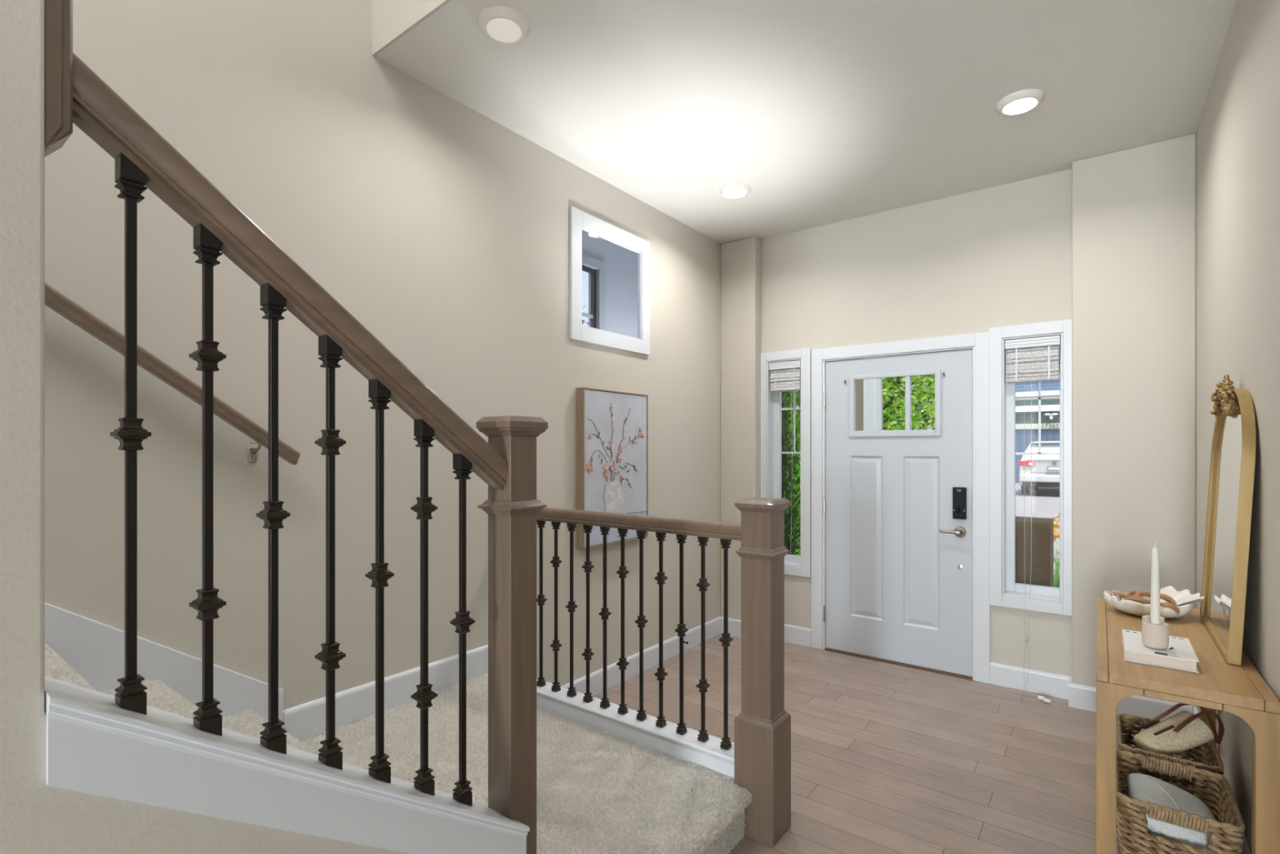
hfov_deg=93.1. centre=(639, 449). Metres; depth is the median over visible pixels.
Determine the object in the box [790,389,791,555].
shade cord
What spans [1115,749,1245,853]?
woven basket
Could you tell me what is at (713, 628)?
baseboard
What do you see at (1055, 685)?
baseboard
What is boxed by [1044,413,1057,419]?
light
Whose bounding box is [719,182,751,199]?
recessed light
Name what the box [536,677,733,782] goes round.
trim
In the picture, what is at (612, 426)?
framed painting
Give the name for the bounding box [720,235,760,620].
wall
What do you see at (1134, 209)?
wall
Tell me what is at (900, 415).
leafy tree
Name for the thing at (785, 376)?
roman shade
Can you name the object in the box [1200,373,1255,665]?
arched mirror
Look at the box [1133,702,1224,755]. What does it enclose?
handbag
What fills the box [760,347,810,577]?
window
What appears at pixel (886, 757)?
floor
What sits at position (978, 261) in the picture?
wall
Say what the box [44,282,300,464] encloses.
wall handrail
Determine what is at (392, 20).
wall
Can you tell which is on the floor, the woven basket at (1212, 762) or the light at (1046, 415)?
the woven basket at (1212, 762)
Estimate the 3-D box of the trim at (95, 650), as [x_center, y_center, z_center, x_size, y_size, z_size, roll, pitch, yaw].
[-2.135,0.003,1.024,0.018,2.326,2.855,0,0,37]
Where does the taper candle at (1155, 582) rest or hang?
on the candle holder at (1156, 636)
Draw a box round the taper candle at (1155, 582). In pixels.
[1150,542,1159,623]
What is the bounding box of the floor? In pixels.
[593,633,1194,853]
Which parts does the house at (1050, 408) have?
garage door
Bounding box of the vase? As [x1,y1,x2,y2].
[602,480,625,513]
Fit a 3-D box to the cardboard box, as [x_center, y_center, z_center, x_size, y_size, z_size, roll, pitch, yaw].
[2.441,0.954,4.071,0.535,0.985,0.362,0,0,37]
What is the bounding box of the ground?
[800,475,1059,573]
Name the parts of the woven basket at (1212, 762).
handle, handle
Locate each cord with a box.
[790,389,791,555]
[1004,377,1062,704]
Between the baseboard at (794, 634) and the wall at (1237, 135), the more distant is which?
the baseboard at (794, 634)
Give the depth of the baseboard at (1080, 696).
3.18 m
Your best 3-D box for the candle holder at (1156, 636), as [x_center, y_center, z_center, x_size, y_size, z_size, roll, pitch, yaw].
[1.625,0.578,1.914,0.066,0.092,0.069,0,0,37]
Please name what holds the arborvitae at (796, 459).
on the lawn
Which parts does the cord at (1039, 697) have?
cord, cord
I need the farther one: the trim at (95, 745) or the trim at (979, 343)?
the trim at (979, 343)
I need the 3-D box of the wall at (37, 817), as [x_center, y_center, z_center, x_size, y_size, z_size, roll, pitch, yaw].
[-3.091,-0.159,-2.094,0.110,3.150,9.128,0,0,37]
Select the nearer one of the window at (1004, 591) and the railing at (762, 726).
the railing at (762, 726)
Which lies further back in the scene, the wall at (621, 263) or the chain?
the wall at (621, 263)
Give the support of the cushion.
on the throw blanket
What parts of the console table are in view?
leg, leg, leg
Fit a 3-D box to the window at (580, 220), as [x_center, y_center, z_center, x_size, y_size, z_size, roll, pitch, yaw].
[-0.166,-0.971,3.631,0.030,0.728,0.729,0,0,37]
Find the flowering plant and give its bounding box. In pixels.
[1052,513,1059,587]
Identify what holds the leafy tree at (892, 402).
on the lawn
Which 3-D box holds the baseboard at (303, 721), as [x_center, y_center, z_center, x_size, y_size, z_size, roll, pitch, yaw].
[-0.951,0.997,2.591,0.014,0.127,1.068,0,0,37]
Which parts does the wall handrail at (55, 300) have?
mount plate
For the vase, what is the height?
0.216 m
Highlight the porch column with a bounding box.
[855,377,876,431]
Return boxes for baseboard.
[283,644,488,740]
[561,616,721,696]
[720,616,741,637]
[784,623,811,647]
[990,662,1071,699]
[1068,682,1192,720]
[1192,706,1251,853]
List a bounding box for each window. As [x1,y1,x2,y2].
[568,206,649,355]
[582,253,605,330]
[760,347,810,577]
[988,319,1071,615]
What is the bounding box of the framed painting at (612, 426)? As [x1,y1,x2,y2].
[576,386,648,549]
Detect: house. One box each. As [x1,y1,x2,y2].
[797,389,905,475]
[911,346,1059,483]
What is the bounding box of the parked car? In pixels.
[1018,440,1059,493]
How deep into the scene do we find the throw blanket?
1.91 m
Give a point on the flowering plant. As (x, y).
(1056, 575)
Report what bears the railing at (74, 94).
on the trim at (95, 745)
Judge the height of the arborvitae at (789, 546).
3.151 m
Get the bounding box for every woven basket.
[1115,713,1224,817]
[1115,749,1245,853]
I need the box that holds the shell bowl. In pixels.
[1103,586,1204,617]
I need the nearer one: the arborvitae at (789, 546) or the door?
the door
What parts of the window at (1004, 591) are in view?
sash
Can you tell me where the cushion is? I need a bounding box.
[1127,773,1222,853]
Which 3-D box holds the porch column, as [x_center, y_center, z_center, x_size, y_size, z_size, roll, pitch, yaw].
[1.864,-0.169,5.281,0.395,3.230,0.130,0,0,37]
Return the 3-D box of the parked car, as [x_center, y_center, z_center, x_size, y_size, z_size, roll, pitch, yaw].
[13.841,0.581,20.063,1.877,1.710,4.900,0,0,37]
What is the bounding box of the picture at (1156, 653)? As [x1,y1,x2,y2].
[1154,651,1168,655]
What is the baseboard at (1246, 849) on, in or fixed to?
attached to the wall at (1237, 135)
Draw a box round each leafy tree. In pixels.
[795,374,933,430]
[882,374,934,430]
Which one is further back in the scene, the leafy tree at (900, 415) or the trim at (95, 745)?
the leafy tree at (900, 415)
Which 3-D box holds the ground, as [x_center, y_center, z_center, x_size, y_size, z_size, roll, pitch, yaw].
[19.894,1.486,26.267,60.000,0.100,54.100,0,0,37]
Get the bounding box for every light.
[477,5,529,44]
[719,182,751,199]
[995,88,1044,115]
[1018,460,1035,466]
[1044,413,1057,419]
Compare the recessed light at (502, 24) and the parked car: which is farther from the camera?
the parked car
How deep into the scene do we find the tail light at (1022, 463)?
18.60 m
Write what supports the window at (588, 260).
attached to the wall at (621, 263)
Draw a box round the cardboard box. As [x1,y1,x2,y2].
[1015,515,1053,586]
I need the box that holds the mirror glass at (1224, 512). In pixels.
[1205,393,1241,648]
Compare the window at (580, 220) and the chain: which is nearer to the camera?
the chain
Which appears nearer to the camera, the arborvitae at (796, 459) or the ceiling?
the ceiling
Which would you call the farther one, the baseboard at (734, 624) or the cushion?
the baseboard at (734, 624)
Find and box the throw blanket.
[1126,826,1177,853]
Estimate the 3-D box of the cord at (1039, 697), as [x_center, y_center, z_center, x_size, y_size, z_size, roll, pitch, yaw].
[2.252,0.502,3.479,0.275,1.831,0.150,0,0,37]
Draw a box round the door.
[823,349,972,676]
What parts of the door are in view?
lite frame, lever, handle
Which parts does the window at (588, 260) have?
sash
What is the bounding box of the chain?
[1110,590,1179,613]
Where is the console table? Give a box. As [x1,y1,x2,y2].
[1096,596,1279,853]
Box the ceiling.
[375,0,1236,244]
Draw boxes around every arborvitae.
[781,391,800,554]
[781,391,800,555]
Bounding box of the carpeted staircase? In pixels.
[44,643,752,853]
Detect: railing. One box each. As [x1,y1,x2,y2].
[44,0,547,853]
[536,497,791,847]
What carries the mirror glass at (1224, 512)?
attached to the arched mirror at (1233, 454)
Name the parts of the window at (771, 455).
sash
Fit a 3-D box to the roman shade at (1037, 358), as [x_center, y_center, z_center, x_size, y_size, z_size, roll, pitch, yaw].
[2.302,-0.524,3.561,0.272,0.251,0.053,0,0,37]
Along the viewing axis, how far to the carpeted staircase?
2.15 m
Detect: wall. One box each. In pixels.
[0,0,410,853]
[44,0,720,740]
[372,0,451,56]
[582,230,638,338]
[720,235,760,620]
[760,168,1071,676]
[1071,133,1195,706]
[1195,0,1279,853]
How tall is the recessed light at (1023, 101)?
0.030 m
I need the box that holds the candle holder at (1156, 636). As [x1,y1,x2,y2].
[1142,615,1168,648]
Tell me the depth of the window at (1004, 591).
3.62 m
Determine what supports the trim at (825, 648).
attached to the wall at (978, 261)
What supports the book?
on the console table
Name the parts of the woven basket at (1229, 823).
handle, handle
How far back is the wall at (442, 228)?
2.34 m
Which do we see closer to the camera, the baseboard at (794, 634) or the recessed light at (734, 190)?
the recessed light at (734, 190)
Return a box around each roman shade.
[768,360,800,392]
[1004,335,1060,382]
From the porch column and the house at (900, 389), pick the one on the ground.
the house at (900, 389)
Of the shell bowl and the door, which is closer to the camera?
the shell bowl
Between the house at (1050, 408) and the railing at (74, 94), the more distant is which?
the house at (1050, 408)
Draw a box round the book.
[1121,629,1199,672]
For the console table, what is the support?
on the floor
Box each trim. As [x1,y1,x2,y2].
[44,602,283,728]
[44,675,529,853]
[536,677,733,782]
[811,331,990,683]
[824,647,972,679]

